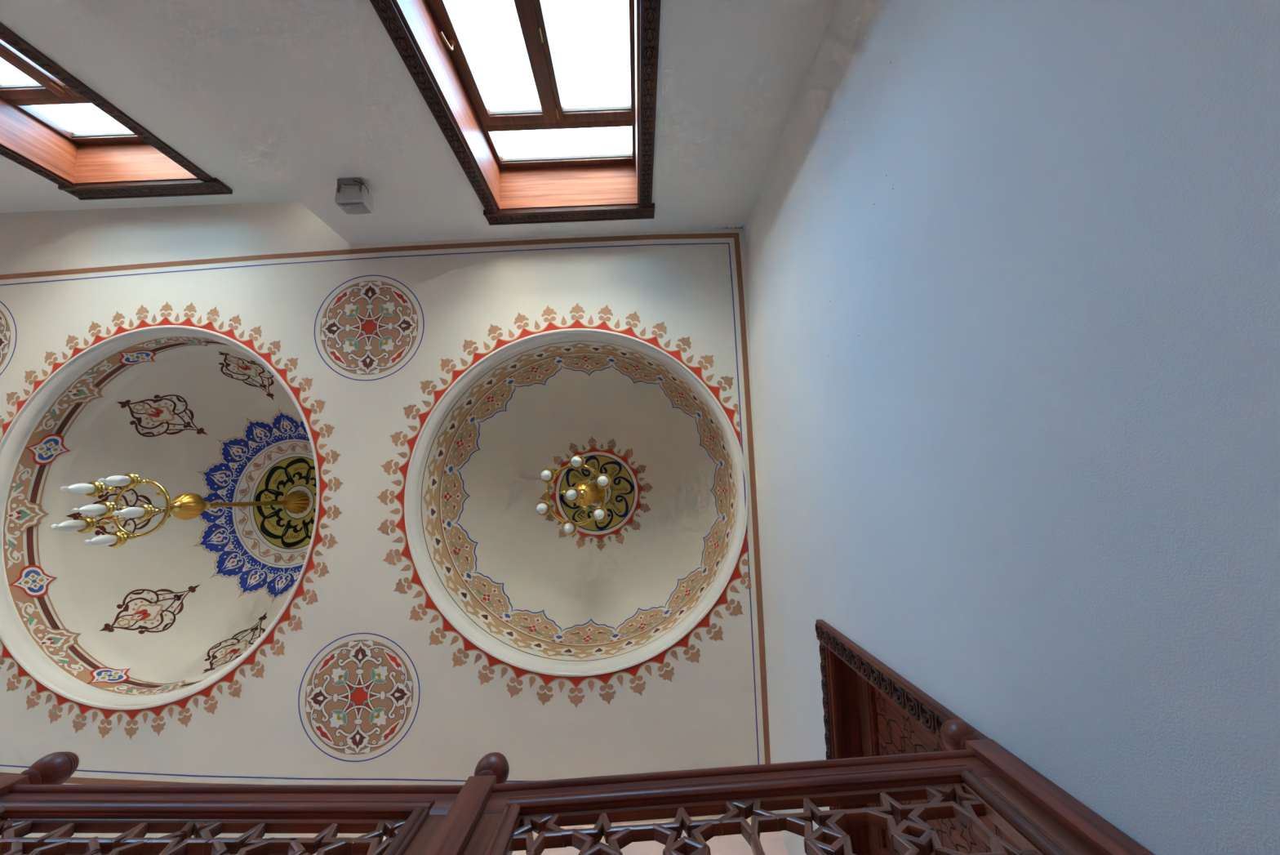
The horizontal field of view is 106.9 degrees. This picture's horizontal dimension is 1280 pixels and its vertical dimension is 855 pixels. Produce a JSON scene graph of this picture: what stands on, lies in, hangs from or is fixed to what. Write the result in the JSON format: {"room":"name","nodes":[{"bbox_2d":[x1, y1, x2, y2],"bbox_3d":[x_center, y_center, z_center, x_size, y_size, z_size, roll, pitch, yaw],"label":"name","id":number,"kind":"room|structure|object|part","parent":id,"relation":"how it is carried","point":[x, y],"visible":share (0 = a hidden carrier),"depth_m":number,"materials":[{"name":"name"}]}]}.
{"room":"mosque interior","nodes":[
{"label":"mosque interior","id":0,"kind":"room"},
{"bbox_2d":[0,0,297,213],"bbox_3d":[-5.805,-2.066,1.921,7.010,3.700,0.340,-2,-97,0],"label":"wall","id":1,"kind":"structure","parent":0,"point":[51,27],"depth_m":2.92,"materials":[{"name":"paint"}]},
{"bbox_2d":[0,22,232,199],"bbox_3d":[-3.657,-2.098,2.300,1.140,2.635,0.388,-2,-97,0],"label":"window","id":2,"kind":"structure","parent":1,"relation":"in","point":[133,162],"depth_m":3.32,"materials":[{"name":"brown wood"}]},
{"bbox_3d":[-4.064,-2.259,2.100,0.052,1.916,0.055,-2,-97,0],"label":"sash","id":3,"kind":"part","parent":2,"relation":"part of","materials":[{"name":"brown wood"}]},
{"bbox_3d":[-3.889,-2.147,3.019,0.302,0.066,0.055,-2,-97,0],"label":"sash rail","id":4,"kind":"part","parent":2,"relation":"part of","materials":[{"name":"brown wood"}]},
{"bbox_3d":[-4.156,-1.920,2.204,0.083,2.492,0.022,-2,-97,0],"label":"casing","id":5,"kind":"part","parent":2,"relation":"part of","materials":[{"name":"brown wood"}]},
{"bbox_3d":[-3.637,-2.277,2.103,0.028,1.916,0.055,-2,-97,0],"label":"sash","id":6,"kind":"part","parent":2,"relation":"part of","materials":[{"name":"brown wood"}]},
{"bbox_3d":[-3.432,-2.167,3.022,0.386,0.066,0.055,-2,-97,0],"label":"sash rail","id":7,"kind":"part","parent":2,"relation":"part of","materials":[{"name":"brown wood"}]},
{"bbox_3d":[-3.652,-1.768,3.514,1.140,0.143,0.030,-2,-97,0],"label":"head casing","id":8,"kind":"part","parent":2,"relation":"part of","materials":[{"name":"brown wood"}]},
{"bbox_2d":[0,200,773,854],"bbox_3d":[-3.951,0.835,4.288,10.500,1.763,5.600,-2,-97,0],"label":"ceiling","id":9,"kind":"structure","parent":0,"point":[360,694],"depth_m":3.65,"materials":[{"name":"paint"}]},
{"bbox_2d":[50,472,310,547],"bbox_3d":[-3.551,0.659,3.967,0.494,1.996,0.496,-2,-97,0],"label":"chandelier","id":10,"kind":"object","parent":9,"relation":"hanging from","point":[188,505],"visible":1,"depth_m":3.22,"materials":[{"name":"gold metal"}]},
{"bbox_3d":[-3.738,0.644,3.113,0.073,0.140,0.073,-2,-97,0],"label":"lamp glass","id":11,"kind":"part","parent":10,"relation":"part of","materials":[{"name":"white glass"}]},
{"bbox_3d":[-3.715,0.406,3.144,0.073,0.140,0.073,-2,-97,0],"label":"lamp glass","id":12,"kind":"part","parent":10,"relation":"part of","materials":[{"name":"white glass"}]},
{"bbox_3d":[-3.561,0.534,3.078,0.073,0.140,0.073,-2,-97,0],"label":"lamp glass","id":13,"kind":"part","parent":10,"relation":"part of","materials":[{"name":"white glass"}]},
{"bbox_3d":[-3.517,0.740,3.101,0.073,0.140,0.073,-2,-97,0],"label":"lamp glass","id":14,"kind":"part","parent":10,"relation":"part of","materials":[{"name":"white glass"}]},
{"bbox_3d":[-3.733,0.661,3.269,0.037,0.150,0.036,-2,-97,0],"label":"lamp arm","id":15,"kind":"part","parent":10,"relation":"part of","materials":[{"name":"gold metal"}]},
{"bbox_3d":[-3.710,0.431,3.300,0.037,0.150,0.036,-2,-97,0],"label":"lamp arm","id":16,"kind":"part","parent":10,"relation":"part of","materials":[{"name":"gold metal"}]},
{"bbox_3d":[-3.479,0.355,3.152,0.073,0.140,0.073,-2,-97,0],"label":"lamp glass","id":17,"kind":"part","parent":10,"relation":"part of","materials":[{"name":"white glass"}]},
{"bbox_3d":[-3.561,0.557,3.253,0.037,0.150,0.036,-2,-97,0],"label":"lamp arm","id":18,"kind":"part","parent":10,"relation":"part of","materials":[{"name":"gold metal"}]},
{"bbox_3d":[-3.357,0.560,3.125,0.073,0.140,0.073,-2,-97,0],"label":"lamp glass","id":19,"kind":"part","parent":10,"relation":"part of","materials":[{"name":"white glass"}]},
{"bbox_3d":[-3.518,0.754,3.258,0.037,0.150,0.036,-2,-97,0],"label":"lamp arm","id":20,"kind":"part","parent":10,"relation":"part of","materials":[{"name":"gold metal"}]},
{"bbox_3d":[-3.663,0.634,3.481,0.191,0.233,0.039,-27,-97,-3],"label":"suspension rod","id":21,"kind":"part","parent":10,"relation":"part of","materials":[{"name":"gold metal"}]},
{"bbox_3d":[-3.482,0.380,3.307,0.037,0.150,0.036,-2,-97,0],"label":"lamp arm","id":22,"kind":"part","parent":10,"relation":"part of","materials":[{"name":"gold metal"}]},
{"bbox_3d":[-3.551,0.478,3.501,0.039,0.233,0.191,8,-97,1],"label":"suspension rod","id":23,"kind":"part","parent":10,"relation":"part of","materials":[{"name":"gold metal"}]},
{"bbox_3d":[-3.363,0.580,3.281,0.037,0.150,0.036,-2,-97,0],"label":"lamp arm","id":24,"kind":"part","parent":10,"relation":"part of","materials":[{"name":"gold metal"}]},
{"bbox_3d":[-3.472,0.652,3.479,0.191,0.233,0.039,38,-96,4],"label":"suspension rod","id":25,"kind":"part","parent":10,"relation":"part of","materials":[{"name":"gold metal"}]},
{"bbox_3d":[-3.563,0.699,4.343,0.080,0.929,0.080,-2,-97,0],"label":"stem","id":26,"kind":"part","parent":10,"relation":"part of","materials":[{"name":"gold metal"}]},
{"bbox_2d":[536,454,611,535],"bbox_3d":[-0.463,0.576,4.138,0.530,2.131,0.557,-2,-97,0],"label":"chandelier","id":27,"kind":"object","parent":9,"relation":"hanging from","point":[584,493],"visible":1,"depth_m":3.31,"materials":[{"name":"gold metal"}]},
{"bbox_3d":[-0.667,0.550,3.218,0.073,0.140,0.073,-2,-97,0],"label":"lamp glass","id":28,"kind":"part","parent":27,"relation":"part of","materials":[{"name":"white glass"}]},
{"bbox_3d":[-0.645,0.327,3.247,0.073,0.140,0.073,-2,-97,0],"label":"lamp glass","id":29,"kind":"part","parent":27,"relation":"part of","materials":[{"name":"white glass"}]},
{"bbox_3d":[-0.582,0.494,3.600,0.211,0.363,0.039,4,-97,0],"label":"suspension rod","id":30,"kind":"part","parent":27,"relation":"part of","materials":[{"name":"gold metal"}]},
{"bbox_3d":[-0.484,0.681,3.201,0.073,0.140,0.073,-2,-97,0],"label":"lamp glass","id":31,"kind":"part","parent":27,"relation":"part of","materials":[{"name":"white glass"}]},
{"bbox_3d":[-0.461,0.452,3.180,0.073,0.140,0.073,-2,-97,0],"label":"lamp glass","id":32,"kind":"part","parent":27,"relation":"part of","materials":[{"name":"white glass"}]},
{"bbox_3d":[-0.439,0.235,3.259,0.073,0.140,0.073,-2,-97,0],"label":"lamp glass","id":33,"kind":"part","parent":27,"relation":"part of","materials":[{"name":"white glass"}]},
{"bbox_3d":[-0.413,0.615,3.585,0.039,0.363,0.211,-22,-97,-3],"label":"suspension rod","id":34,"kind":"part","parent":27,"relation":"part of","materials":[{"name":"gold metal"}]},
{"bbox_3d":[-0.392,0.409,3.612,0.038,0.363,0.211,36,-96,4],"label":"suspension rod","id":35,"kind":"part","parent":27,"relation":"part of","materials":[{"name":"gold metal"}]},
{"bbox_3d":[-0.464,0.630,4.550,0.080,0.989,0.080,-2,-97,0],"label":"stem","id":36,"kind":"part","parent":27,"relation":"part of","materials":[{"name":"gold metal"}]},
{"bbox_3d":[-0.278,0.589,3.213,0.073,0.140,0.073,-2,-97,0],"label":"lamp glass","id":37,"kind":"part","parent":27,"relation":"part of","materials":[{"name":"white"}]},
{"bbox_3d":[-0.255,0.366,3.242,0.073,0.140,0.073,-2,-97,0],"label":"lamp glass","id":38,"kind":"part","parent":27,"relation":"part of","materials":[{"name":"white glass"}]},
{"bbox_2d":[62,0,837,244],"bbox_3d":[-0.589,-1.925,1.913,3.380,3.700,0.361,-2,-97,0],"label":"wall","id":39,"kind":"structure","parent":0,"point":[315,94],"depth_m":2.41,"materials":[{"name":"paint"}]},
{"bbox_2d":[334,177,373,213],"bbox_3d":[-1.808,-1.462,3.003,0.190,0.146,0.171,-2,-97,0],"label":"wall speaker","id":40,"kind":"object","parent":39,"relation":"attached to","point":[353,199],"visible":1,"depth_m":2.96,"materials":[{"name":"white plastic"}]},
{"bbox_2d":[337,203,371,213],"bbox_3d":[-1.810,-1.381,3.005,0.160,0.104,0.011,-2,-97,0],"label":"grille","id":41,"kind":"object","parent":40,"relation":"attached to","point":[348,208],"depth_m":2.99,"materials":[{"name":"grey"}]},
{"bbox_2d":[369,0,660,225],"bbox_3d":[-0.506,-1.826,2.518,1.210,1.996,0.388,-2,-97,0],"label":"window","id":42,"kind":"structure","parent":39,"relation":"in","point":[580,187],"depth_m":2.85,"materials":[{"name":"brown wood"}]},
{"bbox_3d":[-1.040,-1.638,2.489,0.083,1.717,0.022,-2,-97,0],"label":"casing","id":43,"kind":"part","parent":42,"relation":"part of","materials":[{"name":"brown wood"}]},
{"bbox_3d":[-0.955,-1.927,2.352,0.032,0.116,0.058,8,-97,1],"label":"handle","id":44,"kind":"part","parent":42,"relation":"part of","materials":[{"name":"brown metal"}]},
{"bbox_3d":[-0.943,-1.977,2.385,0.056,1.141,0.055,-2,-97,0],"label":"sash","id":45,"kind":"part","parent":42,"relation":"part of","materials":[{"name":"brown wood"}]},
{"bbox_3d":[-0.754,-1.916,2.919,0.325,0.066,0.055,-2,-97,0],"label":"sash rail","id":46,"kind":"part","parent":42,"relation":"part of","materials":[{"name":"brown wood"}]},
{"bbox_3d":[-0.483,-1.997,2.388,0.030,1.141,0.055,-2,-97,0],"label":"sash","id":47,"kind":"part","parent":42,"relation":"part of","materials":[{"name":"brown wood"}]},
{"bbox_3d":[-0.500,-1.537,3.415,1.210,0.143,0.030,-2,-97,0],"label":"head casing","id":48,"kind":"part","parent":42,"relation":"part of","materials":[{"name":"brown wood"}]},
{"bbox_3d":[-0.262,-1.937,2.923,0.415,0.066,0.055,-2,-97,0],"label":"sash rail","id":49,"kind":"part","parent":42,"relation":"part of","materials":[{"name":"brown wood"}]},
{"bbox_3d":[0.042,-1.685,2.497,0.083,1.717,0.022,-2,-97,0],"label":"casing","id":50,"kind":"part","parent":42,"relation":"part of","materials":[{"name":"brown wood"}]},
{"bbox_2d":[313,817,788,854],"bbox_3d":[-0.506,2.647,1.318,3.620,3.700,0.420,-2,-97,0],"label":"wall","id":51,"kind":"structure","parent":0,"point":[772,842],"depth_m":2.96,"materials":[{"name":"paint"}]},
{"bbox_2d":[744,0,1279,854],"bbox_3d":[1.013,0.222,1.637,0.301,3.700,5.100,-1,-97,0],"label":"wall","id":52,"kind":"structure","parent":0,"point":[1013,266],"depth_m":1.01,"materials":[{"name":"paint"}]},
{"bbox_2d":[815,618,1021,854],"bbox_3d":[0.964,1.296,1.110,0.239,2.213,1.051,-1,-97,0],"label":"door","id":53,"kind":"structure","parent":52,"relation":"in","point":[870,708],"depth_m":1.95,"materials":[{"name":"brown wood"}]},
{"bbox_3d":[0.874,1.433,2.150,0.034,0.084,0.875,-1,-97,0],"label":"head casing","id":54,"kind":"part","parent":53,"relation":"part of","materials":[{"name":"brown wood"}]},
{"bbox_3d":[0.865,0.822,1.172,0.042,2.213,0.093,-2,-97,0],"label":"casing","id":55,"kind":"part","parent":53,"relation":"part of","materials":[{"name":"brown wood"}]},
{"bbox_3d":[-3.994,0.214,-0.107,10.600,0.460,5.900,-2,-97,0],"label":"floor","id":56,"kind":"structure","parent":0,"visible":0},
{"bbox_2d":[0,719,1155,854],"bbox_3d":[-0.341,0.799,0.674,2.448,1.224,0.128,-2,-97,0],"label":"balustrade","id":57,"kind":"object","parent":56,"relation":"on","point":[485,815],"visible":1,"depth_m":1.04,"materials":[{"name":"brown wood"}]},
{"bbox_3d":[-1.422,0.795,0.656,0.036,0.793,0.016,0,-97,0],"label":"panel moulding","id":58,"kind":"part","parent":57,"relation":"part of","materials":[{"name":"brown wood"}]},
{"bbox_3d":[-1.522,0.809,0.608,0.068,1.100,0.068,0,-97,0],"label":"newel post","id":59,"kind":"part","parent":57,"relation":"part of","materials":[{"name":"brown wood"}]},
{"bbox_3d":[-0.953,0.850,1.067,0.966,0.036,0.016,0,-97,0],"label":"panel moulding","id":60,"kind":"part","parent":57,"relation":"part of","materials":[{"name":"brown wood"}]},
{"bbox_3d":[-0.954,0.876,1.087,1.070,0.086,0.035,0,-97,0],"label":"panel","id":61,"kind":"part","parent":57,"relation":"part of","materials":[{"name":"brown wood"}]},
{"bbox_3d":[-0.954,0.878,1.129,1.070,0.024,0.049,0,-97,0],"label":"handrail","id":62,"kind":"part","parent":57,"relation":"part of","materials":[{"name":"brown wood"}]},
{"bbox_3d":[-0.483,0.798,0.658,0.036,0.793,0.016,0,-97,0],"label":"panel moulding","id":63,"kind":"part","parent":57,"relation":"part of","materials":[{"name":"brown wood"}]},
{"bbox_3d":[-0.382,0.812,0.610,0.068,1.100,0.068,-2,-97,0],"label":"newel post","id":64,"kind":"part","parent":57,"relation":"part of","materials":[{"name":"brown wood"}]},
{"bbox_3d":[-0.283,0.792,0.659,0.036,0.793,0.016,-4,-97,-1],"label":"panel moulding","id":65,"kind":"part","parent":57,"relation":"part of","materials":[{"name":"brown wood"}]},
{"bbox_3d":[0.228,0.839,1.137,1.154,0.024,0.049,-4,-97,-1],"label":"handrail","id":66,"kind":"part","parent":57,"relation":"part of","materials":[{"name":"brown wood"}]},
{"bbox_3d":[0.227,0.812,1.075,1.050,0.036,0.016,-4,-97,-1],"label":"panel moulding","id":67,"kind":"part","parent":57,"relation":"part of","materials":[{"name":"brown wood"}]},
{"bbox_3d":[0.228,0.838,1.094,1.154,0.086,0.035,-4,-97,-1],"label":"panel","id":68,"kind":"part","parent":57,"relation":"part of","materials":[{"name":"brown wood"}]},
{"bbox_3d":[0.737,0.725,0.670,0.036,0.793,0.016,-4,-97,-1],"label":"panel moulding","id":69,"kind":"part","parent":57,"relation":"part of","materials":[{"name":"brown wood"}]},
{"bbox_3d":[0.839,0.732,0.622,0.068,1.100,0.068,-4,-97,-1],"label":"newel post","id":70,"kind":"part","parent":57,"relation":"part of","materials":[{"name":"brown wood"}]}
]}

